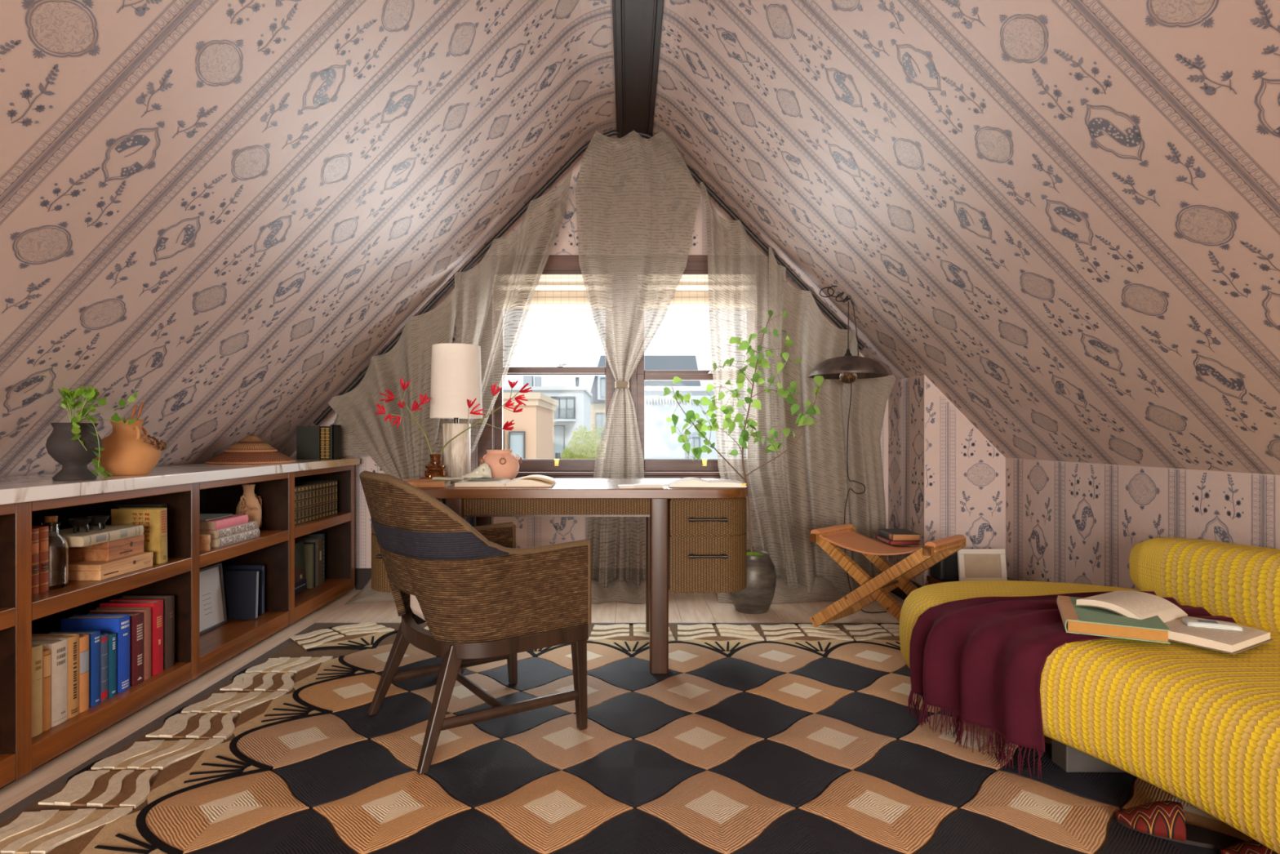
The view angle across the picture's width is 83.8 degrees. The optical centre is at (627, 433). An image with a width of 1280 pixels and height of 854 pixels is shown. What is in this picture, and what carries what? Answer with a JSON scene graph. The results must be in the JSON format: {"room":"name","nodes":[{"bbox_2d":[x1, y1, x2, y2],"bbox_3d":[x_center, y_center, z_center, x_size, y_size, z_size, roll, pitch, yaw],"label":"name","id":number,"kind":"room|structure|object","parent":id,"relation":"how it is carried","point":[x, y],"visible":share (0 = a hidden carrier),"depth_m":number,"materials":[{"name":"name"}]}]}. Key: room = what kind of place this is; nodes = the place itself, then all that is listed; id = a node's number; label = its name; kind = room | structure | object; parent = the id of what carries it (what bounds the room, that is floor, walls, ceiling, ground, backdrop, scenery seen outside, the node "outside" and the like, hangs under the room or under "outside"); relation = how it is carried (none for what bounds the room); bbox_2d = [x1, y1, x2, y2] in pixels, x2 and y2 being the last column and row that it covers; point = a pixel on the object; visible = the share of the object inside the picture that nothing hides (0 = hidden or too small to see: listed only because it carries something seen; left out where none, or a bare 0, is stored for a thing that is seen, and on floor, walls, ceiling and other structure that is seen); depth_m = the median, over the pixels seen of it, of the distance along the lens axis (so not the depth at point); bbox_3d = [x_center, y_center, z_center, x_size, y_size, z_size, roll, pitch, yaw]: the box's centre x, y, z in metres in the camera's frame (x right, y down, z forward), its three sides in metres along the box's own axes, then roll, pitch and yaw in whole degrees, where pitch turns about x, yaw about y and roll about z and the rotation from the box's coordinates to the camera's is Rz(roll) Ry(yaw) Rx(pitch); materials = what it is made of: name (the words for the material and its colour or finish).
{"room":"attic home office","nodes":[
{"label":"attic home office","id":0,"kind":"room"},
{"bbox_2d":[0,589,904,813],"bbox_3d":[-0.029,1.050,0.100,4.342,0.100,9.400,0,0,0],"label":"floor","id":1,"kind":"structure","parent":0,"point":[683,607],"depth_m":3.80,"materials":[{"name":"beige wood"}]},
{"bbox_2d":[0,465,354,789],"bbox_3d":[-1.935,0.597,2.844,0.430,0.806,3.308,0,0,0],"label":"bookcase","id":2,"kind":"object","parent":1,"relation":"on","point":[23,614],"visible":0.55,"depth_m":2.82,"materials":[{"name":"brown wood"}]},
{"bbox_2d":[31,528,39,595],"bbox_3d":[-1.873,0.388,2.167,0.155,0.200,0.030,0,0,0],"label":"book","id":3,"kind":"object","parent":2,"relation":"on","point":[35,531],"visible":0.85,"depth_m":2.16,"materials":[{"name":"fabric"}]},
{"bbox_2d":[31,644,42,737],"bbox_3d":[-1.845,0.767,2.134,0.170,0.266,0.039,0,0,0],"label":"book","id":4,"kind":"object","parent":2,"relation":"on","point":[37,649],"visible":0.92,"depth_m":2.13,"materials":[{"name":"paper"}]},
{"bbox_2d":[31,525,48,593],"bbox_3d":[-1.873,0.387,2.202,0.155,0.202,0.034,0,0,0],"label":"book","id":5,"kind":"object","parent":2,"relation":"on","point":[43,530],"visible":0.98,"depth_m":2.20,"materials":[{"name":"fabric"}]},
{"bbox_2d":[42,648,51,731],"bbox_3d":[-1.845,0.779,2.170,0.170,0.241,0.029,0,0,0],"label":"book","id":6,"kind":"object","parent":2,"relation":"on","point":[46,655],"visible":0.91,"depth_m":2.16,"materials":[{"name":"paper"}]},
{"bbox_2d":[31,638,67,727],"bbox_3d":[-1.845,0.772,2.218,0.170,0.256,0.062,0,0,0],"label":"book","id":7,"kind":"object","parent":2,"relation":"on","point":[58,646],"visible":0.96,"depth_m":2.21,"materials":[{"name":"paper"}]},
{"bbox_2d":[41,515,68,589],"bbox_3d":[-1.832,0.375,2.268,0.088,0.226,0.088,0,0,0],"label":"glass bottle","id":8,"kind":"object","parent":2,"relation":"on","point":[58,544],"visible":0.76,"depth_m":2.25,"materials":[{"name":"clear glass"}]},
{"bbox_2d":[31,634,79,719],"bbox_3d":[-1.845,0.772,2.274,0.170,0.256,0.045,0,0,0],"label":"book","id":9,"kind":"object","parent":2,"relation":"on","point":[73,639],"visible":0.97,"depth_m":2.27,"materials":[{"name":"paper"}]},
{"bbox_2d":[42,631,100,706],"bbox_3d":[-1.845,0.779,2.371,0.170,0.240,0.037,0,0,0],"label":"book","id":10,"kind":"object","parent":2,"relation":"on","point":[94,636],"visible":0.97,"depth_m":2.36,"materials":[{"name":"paper"}]},
{"bbox_2d":[79,634,88,713],"bbox_3d":[-1.845,0.778,2.319,0.170,0.242,0.040,0,0,0],"label":"book","id":11,"kind":"object","parent":2,"relation":"on","point":[83,638],"visible":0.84,"depth_m":2.31,"materials":[{"name":"paper"}]},
{"bbox_2d":[61,614,129,693],"bbox_3d":[-1.863,0.770,2.503,0.205,0.259,0.056,0,0,0],"label":"book","id":12,"kind":"object","parent":2,"relation":"on","point":[118,624],"visible":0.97,"depth_m":2.48,"materials":[{"name":"paper"}]},
{"bbox_2d":[100,633,107,702],"bbox_3d":[-1.845,0.788,2.408,0.170,0.222,0.033,0,0,0],"label":"book","id":13,"kind":"object","parent":2,"relation":"on","point":[104,637],"visible":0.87,"depth_m":2.40,"materials":[{"name":"paper"}]},
{"bbox_2d":[100,632,116,697],"bbox_3d":[-1.845,0.793,2.446,0.170,0.212,0.037,0,0,0],"label":"book","id":14,"kind":"object","parent":2,"relation":"on","point":[112,637],"visible":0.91,"depth_m":2.44,"materials":[{"name":"paper"}]},
{"bbox_2d":[68,551,153,580],"bbox_3d":[-1.870,0.462,2.503,0.242,0.052,0.264,0,0,0],"label":"wooden box","id":15,"kind":"object","parent":2,"relation":"on","point":[77,570],"visible":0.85,"depth_m":2.42,"materials":[{"name":"brown wood"}]},
{"bbox_2d":[68,533,144,560],"bbox_3d":[-1.879,0.401,2.530,0.214,0.068,0.181,0,0,0],"label":"wooden box","id":16,"kind":"object","parent":15,"relation":"on","point":[122,548],"visible":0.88,"depth_m":2.44,"materials":[{"name":"brown wood"}]},
{"bbox_2d":[59,524,143,546],"bbox_3d":[-1.863,0.349,2.455,0.205,0.034,0.285,0,0,0],"label":"book","id":17,"kind":"object","parent":16,"relation":"on","point":[81,538],"visible":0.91,"depth_m":2.42,"materials":[{"name":"paper"}]},
{"bbox_2d":[67,517,92,533],"bbox_3d":[-1.845,0.309,2.405,0.066,0.046,0.066,0,0,-23],"label":"bowl","id":18,"kind":"object","parent":17,"relation":"on","point":[77,522],"visible":1,"depth_m":2.39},
{"bbox_2d":[86,515,110,530],"bbox_3d":[-1.835,0.309,2.475,0.066,0.046,0.066,0,0,10],"label":"bowl","id":19,"kind":"object","parent":17,"relation":"on","point":[100,520],"visible":0.93,"depth_m":2.46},
{"bbox_2d":[86,612,143,685],"bbox_3d":[-1.863,0.775,2.576,0.205,0.249,0.054,0,0,0],"label":"book","id":20,"kind":"object","parent":2,"relation":"on","point":[136,619],"visible":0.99,"depth_m":2.56,"materials":[{"name":"paper"}]},
{"bbox_2d":[89,607,151,679],"bbox_3d":[-1.863,0.771,2.625,0.205,0.257,0.038,0,0,0],"label":"book","id":21,"kind":"object","parent":2,"relation":"on","point":[147,611],"visible":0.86,"depth_m":2.62,"materials":[{"name":"paper"}]},
{"bbox_2d":[99,600,163,675],"bbox_3d":[-1.863,0.765,2.685,0.205,0.269,0.056,0,0,0],"label":"book","id":22,"kind":"object","parent":2,"relation":"on","point":[157,606],"visible":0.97,"depth_m":2.67,"materials":[{"name":"paper"}]},
{"bbox_2d":[111,507,167,564],"bbox_3d":[-1.842,0.384,2.697,0.190,0.205,0.043,0,1,2],"label":"illustrated book","id":23,"kind":"object","parent":2,"relation":"on","point":[153,521],"visible":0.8,"depth_m":2.68,"materials":[{"name":"yellow paper"}]},
{"bbox_2d":[115,503,167,508],"bbox_3d":[-1.888,0.380,2.775,0.185,0.215,0.030,0,0,0],"label":"book","id":24,"kind":"object","parent":2,"relation":"on","point":[122,505],"visible":0.12,"depth_m":2.76,"materials":[{"name":"fabric"}]},
{"bbox_2d":[113,595,174,669],"bbox_3d":[-1.863,0.765,2.755,0.205,0.270,0.052,0,0,0],"label":"book","id":25,"kind":"object","parent":2,"relation":"on","point":[168,601],"visible":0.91,"depth_m":2.74,"materials":[{"name":"paper"}]},
{"bbox_2d":[0,457,359,505],"bbox_3d":[-1.927,0.171,2.830,0.473,0.042,3.360,0,0,0],"label":"countertop","id":26,"kind":"structure","parent":2,"relation":"on","point":[19,489],"depth_m":2.52,"materials":[{"name":"white stone"}]},
{"bbox_2d":[45,422,102,480],"bbox_3d":[-1.805,0.056,2.330,0.148,0.188,0.148,0,0,0],"label":"urn","id":27,"kind":"object","parent":26,"relation":"on","point":[74,459],"visible":0.89,"depth_m":2.29,"materials":[{"name":"black ceramic"}]},
{"bbox_2d":[57,385,137,479],"bbox_3d":[-1.746,-0.007,2.352,0.221,0.307,0.195,0,0,-36],"label":"ivy plant","id":28,"kind":"object","parent":27,"relation":"in","point":[90,395],"visible":1,"depth_m":2.33,"materials":[{"name":"green plant"}]},
{"bbox_2d":[94,419,166,475],"bbox_3d":[-1.823,0.049,2.614,0.223,0.202,0.216,0,0,0],"label":"vase","id":29,"kind":"object","parent":26,"relation":"on","point":[127,451],"visible":0.99,"depth_m":2.56,"materials":[{"name":"orange ceramic"}]},
{"bbox_2d":[204,434,295,464],"bbox_3d":[-1.950,0.075,3.700,0.417,0.148,0.417,0,0,0],"label":"hat","id":30,"kind":"object","parent":26,"relation":"on","point":[251,450],"visible":1,"depth_m":3.60,"materials":[{"name":"wicker"}]},
{"bbox_2d":[296,424,341,459],"bbox_3d":[-1.845,0.047,4.271,0.210,0.205,0.133,0,0,0],"label":"books","id":31,"kind":"object","parent":26,"relation":"on","point":[313,442],"visible":1,"depth_m":4.21,"materials":[{"name":"paper"}]},
{"bbox_2d":[200,562,227,635],"bbox_3d":[-1.930,0.757,3.200,0.046,0.285,0.410,0,0,0],"label":"picture frame","id":32,"kind":"object","parent":2,"relation":"on","point":[213,612],"visible":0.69,"depth_m":3.31,"materials":[{"name":"white paper"}]},
{"bbox_2d":[209,528,259,547],"bbox_3d":[-1.864,0.469,3.230,0.225,0.037,0.340,0,0,0],"label":"book","id":33,"kind":"object","parent":2,"relation":"on","point":[215,543],"visible":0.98,"depth_m":3.18,"materials":[{"name":"paper"}]},
{"bbox_2d":[200,520,257,538],"bbox_3d":[-1.863,0.431,3.223,0.215,0.037,0.325,0,0,0],"label":"book","id":34,"kind":"object","parent":33,"relation":"on","point":[251,525],"visible":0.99,"depth_m":3.17,"materials":[{"name":"paper"}]},
{"bbox_2d":[200,514,248,530],"bbox_3d":[-1.858,0.393,3.185,0.194,0.038,0.260,0,0,0],"label":"book","id":35,"kind":"object","parent":34,"relation":"on","point":[236,519],"visible":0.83,"depth_m":3.12,"materials":[{"name":"paper"}]},
{"bbox_2d":[200,513,232,521],"bbox_3d":[-1.880,0.369,3.150,0.160,0.010,0.210,0,0,0],"label":"book","id":36,"kind":"object","parent":35,"relation":"on","point":[203,517],"visible":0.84,"depth_m":3.16,"materials":[{"name":"fabric"}]},
{"bbox_2d":[222,570,258,619],"bbox_3d":[-1.890,0.782,3.468,0.181,0.233,0.036,0,0,0],"label":"book","id":37,"kind":"object","parent":2,"relation":"on","point":[241,587],"visible":0.88,"depth_m":3.46,"materials":[{"name":"paper"}]},
{"bbox_2d":[222,564,264,615],"bbox_3d":[-1.915,0.777,3.555,0.201,0.245,0.030,0,0,0],"label":"book","id":38,"kind":"object","parent":2,"relation":"on","point":[260,568],"visible":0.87,"depth_m":3.54,"materials":[{"name":"paper"}]},
{"bbox_2d":[235,484,262,528],"bbox_3d":[-1.863,0.369,3.506,0.114,0.238,0.194,0,0,-19],"label":"clay vase","id":39,"kind":"object","parent":2,"relation":"on","point":[249,504],"visible":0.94,"depth_m":3.49,"materials":[{"name":"orange ceramic"}]},
{"bbox_2d":[294,541,306,594],"bbox_3d":[-1.882,0.761,4.017,0.039,0.276,0.256,0,0,0],"label":"picture book","id":40,"kind":"object","parent":2,"relation":"on","point":[300,584],"visible":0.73,"depth_m":4.08,"materials":[{"name":"paper"}]},
{"bbox_2d":[294,538,318,586],"bbox_3d":[-1.920,0.762,4.221,0.171,0.275,0.038,0,0,0],"label":"book","id":41,"kind":"object","parent":2,"relation":"on","point":[316,540],"visible":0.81,"depth_m":4.21,"materials":[{"name":"paper"}]},
{"bbox_2d":[303,543,313,588],"bbox_3d":[-1.920,0.772,4.165,0.170,0.255,0.020,0,0,0],"label":"book","id":42,"kind":"object","parent":2,"relation":"on","point":[308,548],"visible":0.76,"depth_m":4.16,"materials":[{"name":"paper"}]},
{"bbox_2d":[294,537,322,585],"bbox_3d":[-1.920,0.761,4.268,0.171,0.278,0.045,0,0,0],"label":"book","id":43,"kind":"object","parent":2,"relation":"on","point":[320,539],"visible":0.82,"depth_m":4.26,"materials":[{"name":"paper"}]},
{"bbox_2d":[299,533,324,582],"bbox_3d":[-1.920,0.752,4.311,0.171,0.295,0.029,0,0,0],"label":"book","id":44,"kind":"object","parent":2,"relation":"on","point":[322,535],"visible":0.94,"depth_m":4.30,"materials":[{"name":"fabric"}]},
{"bbox_2d":[0,621,1253,853],"bbox_3d":[0.234,0.990,1.670,3.751,0.018,4.160,0,0,0],"label":"rug","id":45,"kind":"object","parent":1,"relation":"on","point":[755,738],"visible":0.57,"depth_m":2.09,"materials":[{"name":"carpet"}]},
{"bbox_2d":[359,471,591,774],"bbox_3d":[-0.549,0.550,2.417,0.648,0.861,0.644,0,0,-35],"label":"armchair","id":46,"kind":"object","parent":45,"relation":"on","point":[482,598],"visible":1,"depth_m":2.18,"materials":[{"name":"brown wicker"}]},
{"bbox_2d":[409,594,425,620],"bbox_3d":[-0.484,0.568,2.462,0.437,0.116,0.470,0,0,-35],"label":"seat cushion","id":47,"kind":"object","parent":46,"relation":"on","point":[415,611],"depth_m":2.42,"materials":[{"name":"beige fabric"}]},
{"bbox_2d":[371,478,747,673],"bbox_3d":[-0.290,0.602,3.247,1.613,0.754,0.725,0,0,0],"label":"desk","id":48,"kind":"object","parent":45,"relation":"on","point":[696,538],"visible":0.49,"depth_m":2.93,"materials":[{"name":"brown wood"}]},
{"bbox_2d":[403,476,464,487],"bbox_3d":[-0.835,0.204,3.058,0.269,0.041,0.155,0,0,-3],"label":"book","id":49,"kind":"object","parent":48,"relation":"on","point":[415,482],"depth_m":2.99,"materials":[{"name":"paper"}]},
{"bbox_2d":[419,475,451,482],"bbox_3d":[-0.872,0.210,3.245,0.124,0.030,0.100,0,0,0],"label":"wooden coaster","id":50,"kind":"object","parent":48,"relation":"on","point":[424,477],"visible":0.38,"depth_m":3.20,"materials":[{"name":"red wood"}]},
{"bbox_2d":[424,453,446,477],"bbox_3d":[-0.872,0.143,3.245,0.098,0.102,0.098,0,0,0],"label":"vase","id":51,"kind":"object","parent":50,"relation":"on","point":[435,468],"visible":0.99,"depth_m":3.21,"materials":[{"name":"brown glass"}]},
{"bbox_2d":[375,377,432,454],"bbox_3d":[-0.995,-0.051,3.188,0.255,0.402,0.134,0,0,0],"label":"kangaroo paw","id":52,"kind":"object","parent":51,"relation":"in","point":[423,400],"visible":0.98,"depth_m":3.19},
{"bbox_2d":[379,389,395,402],"bbox_3d":[-1.073,-0.170,3.209,0.068,0.058,0.065,0,0,0],"label":"flower","id":53,"kind":"object","parent":52,"relation":"on","point":[391,397],"depth_m":3.19,"materials":[{"name":"red plant"}]},
{"bbox_2d":[439,380,532,454],"bbox_3d":[-0.651,-0.045,3.159,0.459,0.388,0.102,0,0,12],"label":"kangaroo paw","id":54,"kind":"object","parent":51,"relation":"in","point":[506,426],"visible":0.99,"depth_m":3.14},
{"bbox_2d":[469,403,484,414],"bbox_3d":[-0.659,-0.110,3.146,0.065,0.050,0.049,0,0,-25],"label":"flower","id":55,"kind":"object","parent":54,"relation":"on","point":[475,412],"depth_m":3.14,"materials":[{"name":"red plant"}]},
{"bbox_2d":[429,342,482,481],"bbox_3d":[-0.815,-0.097,3.400,0.245,0.643,0.245,0,0,0],"label":"table lamp","id":56,"kind":"object","parent":48,"relation":"on","point":[455,368],"visible":0.91,"depth_m":3.31,"materials":[{"name":"fabric"}]},
{"bbox_2d":[479,449,521,479],"bbox_3d":[-0.599,0.150,3.370,0.200,0.149,0.198,0,0,0],"label":"pot","id":57,"kind":"object","parent":48,"relation":"on","point":[503,464],"visible":0.91,"depth_m":3.31,"materials":[{"name":"ceramic"}]},
{"bbox_2d":[453,475,556,487],"bbox_3d":[-0.527,0.206,3.135,0.414,0.038,0.266,0,0,-2],"label":"open book","id":58,"kind":"object","parent":48,"relation":"on","point":[531,481],"visible":1,"depth_m":3.01,"materials":[{"name":"paper"}]},
{"bbox_2d":[462,463,491,478],"bbox_3d":[-0.678,0.166,3.216,0.132,0.066,0.078,0,0,0],"label":"skull","id":59,"kind":"object","parent":58,"relation":"on","point":[482,471],"visible":0.98,"depth_m":3.19},
{"bbox_2d":[667,477,746,488],"bbox_3d":[0.337,0.208,3.070,0.322,0.033,0.207,0,0,2],"label":"open notebook","id":60,"kind":"object","parent":48,"relation":"on","point":[685,482],"visible":0.99,"depth_m":2.97,"materials":[{"name":"paper"}]},
{"bbox_2d":[808,523,965,627],"bbox_3d":[1.285,0.732,3.545,0.410,0.490,0.636,0,0,-45],"label":"folding stool","id":61,"kind":"object","parent":45,"relation":"on","point":[877,588],"visible":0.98,"depth_m":3.53,"materials":[{"name":"wood"}]},
{"bbox_2d":[875,534,919,545],"bbox_3d":[1.412,0.554,3.733,0.155,0.020,0.215,0,0,0],"label":"book","id":62,"kind":"object","parent":61,"relation":"on","point":[877,536],"visible":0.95,"depth_m":3.63,"materials":[{"name":"paper"}]},
{"bbox_2d":[878,528,920,541],"bbox_3d":[1.416,0.525,3.723,0.145,0.034,0.205,0,0,0],"label":"book","id":63,"kind":"object","parent":62,"relation":"on","point":[901,535],"visible":1,"depth_m":3.64,"materials":[{"name":"paper"}]},
{"bbox_2d":[899,537,1279,853],"bbox_3d":[1.553,0.654,1.678,1.100,0.652,2.556,0,0,0],"label":"daybed","id":64,"kind":"object","parent":45,"relation":"on","point":[1200,726],"visible":0.76,"depth_m":1.83,"materials":[{"name":"yellow fabric"}]},
{"bbox_2d":[907,591,1236,779],"bbox_3d":[1.409,0.761,2.256,0.882,0.431,0.525,0,0,0],"label":"throw blanket","id":65,"kind":"object","parent":64,"relation":"on","point":[981,660],"visible":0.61,"depth_m":2.19,"materials":[{"name":"red fabric"}]},
{"bbox_2d":[1056,595,1170,644],"bbox_3d":[1.415,0.539,2.100,0.240,0.037,0.335,0,0,28],"label":"book","id":66,"kind":"object","parent":65,"relation":"on","point":[1082,620],"visible":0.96,"depth_m":1.98,"materials":[{"name":"paper"}]},
{"bbox_2d":[1074,590,1273,654],"bbox_3d":[1.546,0.530,2.044,0.271,0.080,0.391,0,0,-30],"label":"open book","id":67,"kind":"object","parent":66,"relation":"on","point":[1132,604],"visible":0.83,"depth_m":2.02,"materials":[{"name":"paper"}]},
{"bbox_2d":[1092,591,1173,614],"bbox_3d":[1.512,0.503,2.134,0.184,0.026,0.138,0,0,-30],"label":"print","id":68,"kind":"object","parent":67,"relation":"on","point":[1141,603],"depth_m":2.11},
{"bbox_2d":[1182,617,1243,631],"bbox_3d":[1.630,0.529,1.990,0.120,0.011,0.064,0,0,26],"label":"pamphlet","id":69,"kind":"object","parent":67,"relation":"on","point":[1205,623],"visible":1,"depth_m":1.98,"materials":[{"name":"white paper"}]},
{"bbox_2d":[1169,623,1256,639],"bbox_3d":[1.610,0.538,1.968,0.184,0.003,0.137,0,0,-30],"label":"print","id":70,"kind":"object","parent":67,"relation":"on","point":[1211,633],"depth_m":1.94},
{"bbox_2d":[1114,800,1245,849],"bbox_3d":[1.357,0.943,1.746,0.271,0.073,0.103,0,0,29],"label":"slipper","id":71,"kind":"object","parent":45,"relation":"on","point":[1166,820],"visible":0.98,"depth_m":1.73,"materials":[{"name":"red fabric"}]},
{"bbox_2d":[1219,840,1277,853],"bbox_3d":[1.490,0.943,1.587,0.271,0.073,0.103,0,0,26],"label":"slipper","id":72,"kind":"object","parent":45,"relation":"on","point":[1253,846],"visible":0.74,"depth_m":1.62,"materials":[{"name":"red fabric"}]},
{"bbox_2d":[729,550,776,613],"bbox_3d":[0.706,0.834,4.045,0.272,0.332,0.272,0,0,0],"label":"plant pot","id":73,"kind":"object","parent":1,"relation":"on","point":[757,596],"visible":0.72,"depth_m":3.94,"materials":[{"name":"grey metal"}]},
{"bbox_2d":[663,310,831,552],"bbox_3d":[0.624,0.015,3.919,0.934,1.386,0.312,0,0,-11],"label":"potted tree","id":74,"kind":"object","parent":73,"relation":"in","point":[691,416],"visible":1,"depth_m":3.92,"materials":[{"name":"green plant"}]},
{"bbox_2d":[808,285,888,613],"bbox_3d":[1.257,0.078,4.060,0.436,1.844,0.436,0,0,-31],"label":"floor lamp","id":75,"kind":"object","parent":1,"relation":"on","point":[847,368],"visible":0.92,"depth_m":3.99,"materials":[{"name":"metal"}]},
{"bbox_2d":[927,575,1015,584],"bbox_3d":[1.900,0.897,3.885,0.430,0.205,0.250,0,0,0],"label":"bench","id":76,"kind":"object","parent":1,"relation":"on","point":[931,580],"visible":0.15,"depth_m":3.92,"materials":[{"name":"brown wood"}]},
{"bbox_2d":[930,551,959,580],"bbox_3d":[1.835,0.717,3.914,0.290,0.155,0.152,0,0,0],"label":"box","id":77,"kind":"object","parent":76,"relation":"on","point":[947,569],"visible":0.14,"depth_m":3.85,"materials":[{"name":"black plastic"}]},
{"bbox_2d":[945,555,959,578],"bbox_3d":[1.837,0.719,3.847,0.245,0.128,0.004,0,0,0],"label":"grille","id":78,"kind":"object","parent":77,"relation":"attached to","point":[951,562],"depth_m":3.85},
{"bbox_2d":[956,548,1007,581],"bbox_3d":[1.895,0.705,3.811,0.250,0.180,0.044,0,0,0],"label":"framed picture","id":79,"kind":"object","parent":76,"relation":"on","point":[974,564],"visible":0.85,"depth_m":3.81},
{"bbox_2d":[289,138,888,589],"bbox_3d":[-0.029,-0.458,4.710,4.341,2.915,0.221,0,0,0],"label":"wall","id":80,"kind":"structure","parent":0,"point":[531,531],"depth_m":4.60,"materials":[{"name":"paper"}]},
{"bbox_2d":[494,280,613,471],"bbox_3d":[-0.477,-0.399,4.652,0.771,1.282,0.089,0,0,0],"label":"window","id":81,"kind":"structure","parent":80,"relation":"in","point":[527,464],"depth_m":4.63,"materials":[{"name":"brown wood"}]},
{"bbox_2d":[493,270,612,311],"bbox_3d":[-0.476,-0.921,4.579,0.758,0.262,0.035,0,0,0],"label":"roman shade","id":82,"kind":"object","parent":81,"relation":"attached to","point":[554,288],"visible":0.47,"depth_m":4.57,"materials":[{"name":"fabric"}]},
{"bbox_2d":[355,568,786,589],"bbox_3d":[-0.044,0.932,4.591,3.412,0.135,0.018,0,0,0],"label":"baseboard","id":83,"kind":"structure","parent":80,"relation":"attached to","point":[362,575],"depth_m":4.58,"materials":[{"name":"white wood"}]},
{"bbox_2d":[477,254,771,471],"bbox_3d":[-0.017,-0.445,4.634,1.886,1.410,0.132,0,0,0],"label":"trim","id":84,"kind":"structure","parent":80,"relation":"attached to","point":[554,262],"depth_m":4.58,"materials":[{"name":"brown wood"}]},
{"bbox_2d":[515,471,777,496],"bbox_3d":[-0.017,0.322,4.662,1.946,0.157,0.275,0,0,0],"label":"trim","id":85,"kind":"structure","parent":80,"relation":"attached to","point":[555,474],"depth_m":4.53,"materials":[{"name":"brown wood"}]},
{"bbox_2d":[636,275,755,471],"bbox_3d":[0.446,-0.399,4.652,0.769,1.282,0.089,0,0,0],"label":"window","id":86,"kind":"structure","parent":80,"relation":"in","point":[650,464],"depth_m":4.63,"materials":[{"name":"brown wood"}]},
{"bbox_2d":[637,270,756,311],"bbox_3d":[0.446,-0.921,4.579,0.759,0.262,0.035,0,0,0],"label":"roman shade","id":87,"kind":"object","parent":86,"relation":"attached to","point":[691,291],"visible":0.56,"depth_m":4.57,"materials":[{"name":"fabric"}]},
{"bbox_2d":[0,0,1279,477],"bbox_3d":[-0.029,-0.866,0.000,4.342,2.075,9.200,0,0,0],"label":"ceiling","id":88,"kind":"structure","parent":0,"point":[1062,217],"depth_m":2.42,"materials":[{"name":"paper"}]},
{"bbox_2d":[313,129,864,425],"bbox_3d":[-0.238,-0.974,4.435,3.426,1.843,0.032,0,0,0],"label":"curtain rod","id":89,"kind":"object","parent":88,"relation":"attached to","point":[584,148],"visible":0.76,"depth_m":4.42,"materials":[{"name":"black metal"}]},
{"bbox_2d":[328,166,573,604],"bbox_3d":[-1.121,-0.312,4.299,1.580,2.619,0.365,0,0,5],"label":"curtain","id":90,"kind":"object","parent":89,"relation":"hanging from","point":[402,452],"visible":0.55,"depth_m":4.36,"materials":[{"name":"beige fabric"}]},
{"bbox_2d":[612,0,663,140],"bbox_3d":[0.051,-1.905,-0.050,0.234,0.110,9.100,0,0,0],"label":"beam","id":91,"kind":"structure","parent":88,"relation":"attached to","point":[637,24],"depth_m":3.56,"materials":[{"name":"brown wood"}]},
{"bbox_2d":[575,130,700,603],"bbox_3d":[0.065,-0.421,4.320,0.767,2.838,0.260,0,0,0],"label":"curtain","id":92,"kind":"object","parent":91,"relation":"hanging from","point":[620,588],"visible":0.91,"depth_m":4.35,"materials":[{"name":"beige fabric"}]},
{"bbox_2d":[699,181,895,603],"bbox_3d":[1.029,-0.265,4.320,1.180,2.527,0.260,0,0,0],"label":"curtain","id":93,"kind":"object","parent":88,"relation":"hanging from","point":[814,484],"visible":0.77,"depth_m":4.34,"materials":[{"name":"beige fabric"}]},
{"bbox_2d":[888,374,1005,586],"bbox_3d":[1.912,0.330,4.320,0.461,1.341,0.561,0,0,0],"label":"wall","id":94,"kind":"structure","parent":0,"point":[946,478],"depth_m":4.04,"materials":[{"name":"paper"}]},
{"bbox_2d":[1005,457,1279,590],"bbox_3d":[2.142,0.566,0.000,0.001,0.868,9.200,0,0,0],"label":"wall","id":95,"kind":"structure","parent":0,"point":[1073,522],"depth_m":3.16,"materials":[{"name":"paper"}]},
{"label":"outside","id":96,"kind":"structure","parent":0,"visible":0},
{"bbox_3d":[0.000,10.050,32.750,80.000,0.100,54.500,0,0,0],"label":"ground","id":97,"kind":"structure","parent":96,"visible":0},
{"bbox_2d":[502,392,560,458],"bbox_3d":[-3.030,4.740,10.140,3.940,10.520,2.400,0,0,0],"label":"house","id":98,"kind":"structure","parent":97,"relation":"on","point":[532,435],"depth_m":9.00,"materials":[{"name":"beige paint"}]},
{"bbox_2d":[502,375,592,458],"bbox_3d":[-2.290,4.290,17.325,2.720,11.420,3.450,0,0,0],"label":"townhouse","id":99,"kind":"structure","parent":97,"relation":"on","point":[573,409],"depth_m":16.00,"materials":[{"name":"grey"}]},
{"bbox_2d":[560,423,605,458],"bbox_3d":[-0.756,4.901,14.003,1.261,10.203,1.044,0,0,0],"label":"street tree","id":100,"kind":"object","parent":97,"relation":"on","point":[587,450],"visible":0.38,"depth_m":13.78,"materials":[{"name":"green plant"}]},
{"bbox_2d":[590,355,700,451],"bbox_3d":[0.535,3.850,22.320,3.430,12.300,3.360,0,0,0],"label":"house","id":101,"kind":"structure","parent":97,"relation":"on","point":[597,402],"depth_m":20.95,"materials":[{"name":"grey"}]},
{"bbox_2d":[644,386,746,459],"bbox_3d":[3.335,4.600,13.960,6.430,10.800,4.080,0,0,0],"label":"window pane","id":102,"kind":"structure","parent":97,"relation":"on","point":[660,442],"depth_m":12.00,"materials":[{"name":"grey"}]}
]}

